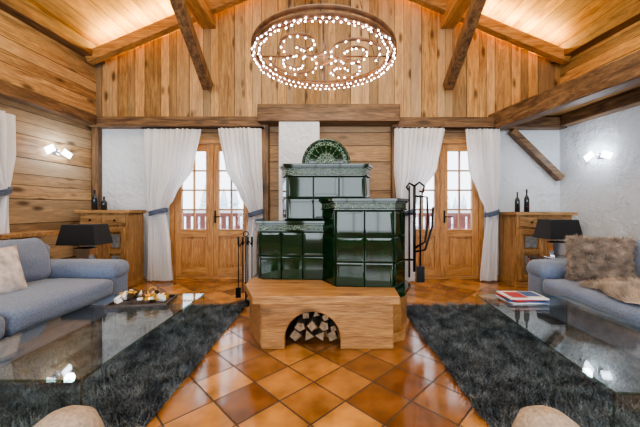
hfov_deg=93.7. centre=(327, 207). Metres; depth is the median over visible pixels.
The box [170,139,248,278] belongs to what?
door
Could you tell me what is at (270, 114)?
mantel beam
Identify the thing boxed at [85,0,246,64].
rafter
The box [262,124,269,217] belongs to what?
post
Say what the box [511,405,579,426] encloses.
pouf
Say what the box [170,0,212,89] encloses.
diagonal brace
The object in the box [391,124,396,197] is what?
post
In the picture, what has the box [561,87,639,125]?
trim
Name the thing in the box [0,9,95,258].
wall
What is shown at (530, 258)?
side table
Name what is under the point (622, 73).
tie beam
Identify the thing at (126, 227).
base cabinet
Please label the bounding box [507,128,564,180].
brace
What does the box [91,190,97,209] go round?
bottle
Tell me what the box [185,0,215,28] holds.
purlin
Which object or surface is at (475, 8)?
diagonal brace
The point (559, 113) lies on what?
ceiling soffit
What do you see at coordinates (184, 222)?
snowy ground
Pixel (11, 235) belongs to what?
window sill
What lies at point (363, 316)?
bench
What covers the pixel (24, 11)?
trim
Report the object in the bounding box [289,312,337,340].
firewood logs
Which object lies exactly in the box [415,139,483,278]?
door
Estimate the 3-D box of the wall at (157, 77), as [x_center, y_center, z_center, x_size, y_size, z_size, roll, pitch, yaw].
[0.000,-1.475,4.900,7.620,5.230,0.200,0,0,0]
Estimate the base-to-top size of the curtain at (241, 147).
2.340 m
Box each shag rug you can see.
[0,301,244,426]
[407,301,639,426]
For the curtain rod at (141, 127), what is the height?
0.024 m
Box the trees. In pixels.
[198,184,467,228]
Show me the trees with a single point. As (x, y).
(223, 200)
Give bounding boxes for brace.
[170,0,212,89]
[443,0,485,89]
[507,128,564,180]
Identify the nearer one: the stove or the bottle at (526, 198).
the stove
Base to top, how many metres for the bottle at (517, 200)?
0.300 m
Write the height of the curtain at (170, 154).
2.340 m
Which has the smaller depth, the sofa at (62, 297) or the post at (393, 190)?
the sofa at (62, 297)
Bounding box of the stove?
[253,138,409,341]
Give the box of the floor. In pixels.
[128,279,527,426]
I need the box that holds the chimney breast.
[279,122,319,217]
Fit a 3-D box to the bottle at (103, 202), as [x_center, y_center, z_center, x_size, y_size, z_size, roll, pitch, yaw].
[-3.360,-0.070,4.500,0.080,0.200,0.080,0,0,0]
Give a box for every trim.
[0,0,104,63]
[0,79,95,124]
[89,116,261,128]
[397,117,566,129]
[551,0,639,63]
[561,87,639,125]
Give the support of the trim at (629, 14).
attached to the wall at (604, 193)
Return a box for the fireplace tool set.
[405,181,433,281]
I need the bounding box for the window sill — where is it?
[0,230,59,239]
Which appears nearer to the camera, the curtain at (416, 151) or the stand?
the stand
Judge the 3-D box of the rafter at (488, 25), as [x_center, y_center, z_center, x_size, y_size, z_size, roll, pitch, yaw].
[1.890,-3.036,4.600,3.634,1.643,0.120,0,0,0]
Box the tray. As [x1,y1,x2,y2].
[104,287,176,308]
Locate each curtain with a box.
[0,110,15,241]
[144,128,200,280]
[218,127,263,281]
[394,127,444,281]
[465,128,500,281]
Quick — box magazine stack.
[496,291,548,304]
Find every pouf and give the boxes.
[33,405,104,426]
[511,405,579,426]
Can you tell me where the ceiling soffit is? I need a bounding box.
[543,84,639,116]
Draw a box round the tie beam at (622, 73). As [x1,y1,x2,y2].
[488,50,639,130]
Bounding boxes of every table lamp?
[55,224,112,258]
[533,219,582,258]
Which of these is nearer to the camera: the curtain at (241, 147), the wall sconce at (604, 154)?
the wall sconce at (604, 154)
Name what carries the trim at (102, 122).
attached to the wall at (157, 77)
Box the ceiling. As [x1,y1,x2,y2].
[27,0,632,45]
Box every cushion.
[0,245,27,294]
[563,234,638,281]
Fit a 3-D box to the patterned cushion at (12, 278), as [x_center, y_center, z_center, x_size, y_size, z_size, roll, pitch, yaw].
[-2.600,0.500,2.300,0.222,0.374,0.429,0,0,13]
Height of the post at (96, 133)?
2.420 m
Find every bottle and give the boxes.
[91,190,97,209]
[101,197,106,209]
[515,192,519,211]
[524,189,529,211]
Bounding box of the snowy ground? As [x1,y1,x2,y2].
[184,222,430,228]
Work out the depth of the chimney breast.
4.50 m
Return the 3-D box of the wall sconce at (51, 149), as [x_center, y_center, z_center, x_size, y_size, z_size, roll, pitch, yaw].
[-3.718,-0.779,4.119,0.065,0.153,0.396,0,0,3]
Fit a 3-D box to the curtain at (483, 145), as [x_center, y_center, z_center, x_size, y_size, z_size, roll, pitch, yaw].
[2.380,-0.050,4.631,0.520,2.340,0.177,0,0,0]
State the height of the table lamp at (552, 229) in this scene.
0.479 m
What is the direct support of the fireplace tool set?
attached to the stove
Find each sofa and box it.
[0,237,129,366]
[527,239,639,358]
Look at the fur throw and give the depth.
2.31 m
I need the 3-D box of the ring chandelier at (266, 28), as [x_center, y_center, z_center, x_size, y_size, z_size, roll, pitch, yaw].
[-0.040,-2.760,3.000,1.424,2.601,1.424,0,0,0]
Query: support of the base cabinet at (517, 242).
on the floor
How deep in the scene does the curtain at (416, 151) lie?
4.58 m
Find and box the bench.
[245,277,399,348]
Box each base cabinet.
[74,210,145,286]
[498,212,577,287]
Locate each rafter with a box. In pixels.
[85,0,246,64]
[409,0,570,64]
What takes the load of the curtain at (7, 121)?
hanging from the wall at (47, 189)
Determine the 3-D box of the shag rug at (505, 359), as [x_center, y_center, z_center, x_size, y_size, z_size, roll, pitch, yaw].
[1.670,1.102,2.112,1.798,0.074,2.754,0,0,0]
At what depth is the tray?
2.35 m
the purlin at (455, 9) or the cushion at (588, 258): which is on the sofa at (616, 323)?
the cushion at (588, 258)
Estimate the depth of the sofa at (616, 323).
2.54 m
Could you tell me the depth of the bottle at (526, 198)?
4.47 m
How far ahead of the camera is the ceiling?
4.33 m
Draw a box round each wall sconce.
[44,144,71,158]
[584,151,612,161]
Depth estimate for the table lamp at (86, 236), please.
3.54 m
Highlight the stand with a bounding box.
[236,231,252,305]
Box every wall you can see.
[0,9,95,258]
[96,0,559,278]
[560,21,639,238]
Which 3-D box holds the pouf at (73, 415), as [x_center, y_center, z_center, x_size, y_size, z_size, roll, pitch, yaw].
[-0.990,0.954,1.120,0.260,0.373,0.260,0,0,0]
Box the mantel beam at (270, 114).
[257,104,399,125]
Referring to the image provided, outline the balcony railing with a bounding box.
[183,210,469,228]
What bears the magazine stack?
on the glass coffee table
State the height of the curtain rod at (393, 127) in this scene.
0.024 m
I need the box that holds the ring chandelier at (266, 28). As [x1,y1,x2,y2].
[250,2,396,89]
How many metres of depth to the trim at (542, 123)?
4.64 m
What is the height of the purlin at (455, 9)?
0.260 m
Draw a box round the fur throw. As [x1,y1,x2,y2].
[578,276,639,303]
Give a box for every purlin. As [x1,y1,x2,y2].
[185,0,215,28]
[440,0,470,28]
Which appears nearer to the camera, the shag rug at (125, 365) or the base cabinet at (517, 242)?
the shag rug at (125, 365)
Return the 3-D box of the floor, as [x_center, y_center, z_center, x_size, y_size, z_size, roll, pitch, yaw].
[0.000,1.190,0.950,10.400,0.100,7.900,0,0,0]
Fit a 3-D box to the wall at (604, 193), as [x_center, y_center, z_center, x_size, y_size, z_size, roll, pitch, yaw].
[4.193,-0.735,0.979,0.200,3.750,7.900,0,0,-6]
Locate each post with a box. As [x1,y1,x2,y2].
[91,127,101,209]
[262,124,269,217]
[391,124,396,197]
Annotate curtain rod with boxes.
[141,127,263,128]
[393,127,496,128]
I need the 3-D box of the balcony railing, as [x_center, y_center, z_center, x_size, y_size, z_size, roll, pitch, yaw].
[0.000,0.580,6.615,14.000,1.080,0.130,0,0,0]
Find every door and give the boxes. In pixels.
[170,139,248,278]
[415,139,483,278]
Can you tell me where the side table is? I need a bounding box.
[528,256,547,261]
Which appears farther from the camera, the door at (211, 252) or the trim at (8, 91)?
the door at (211, 252)

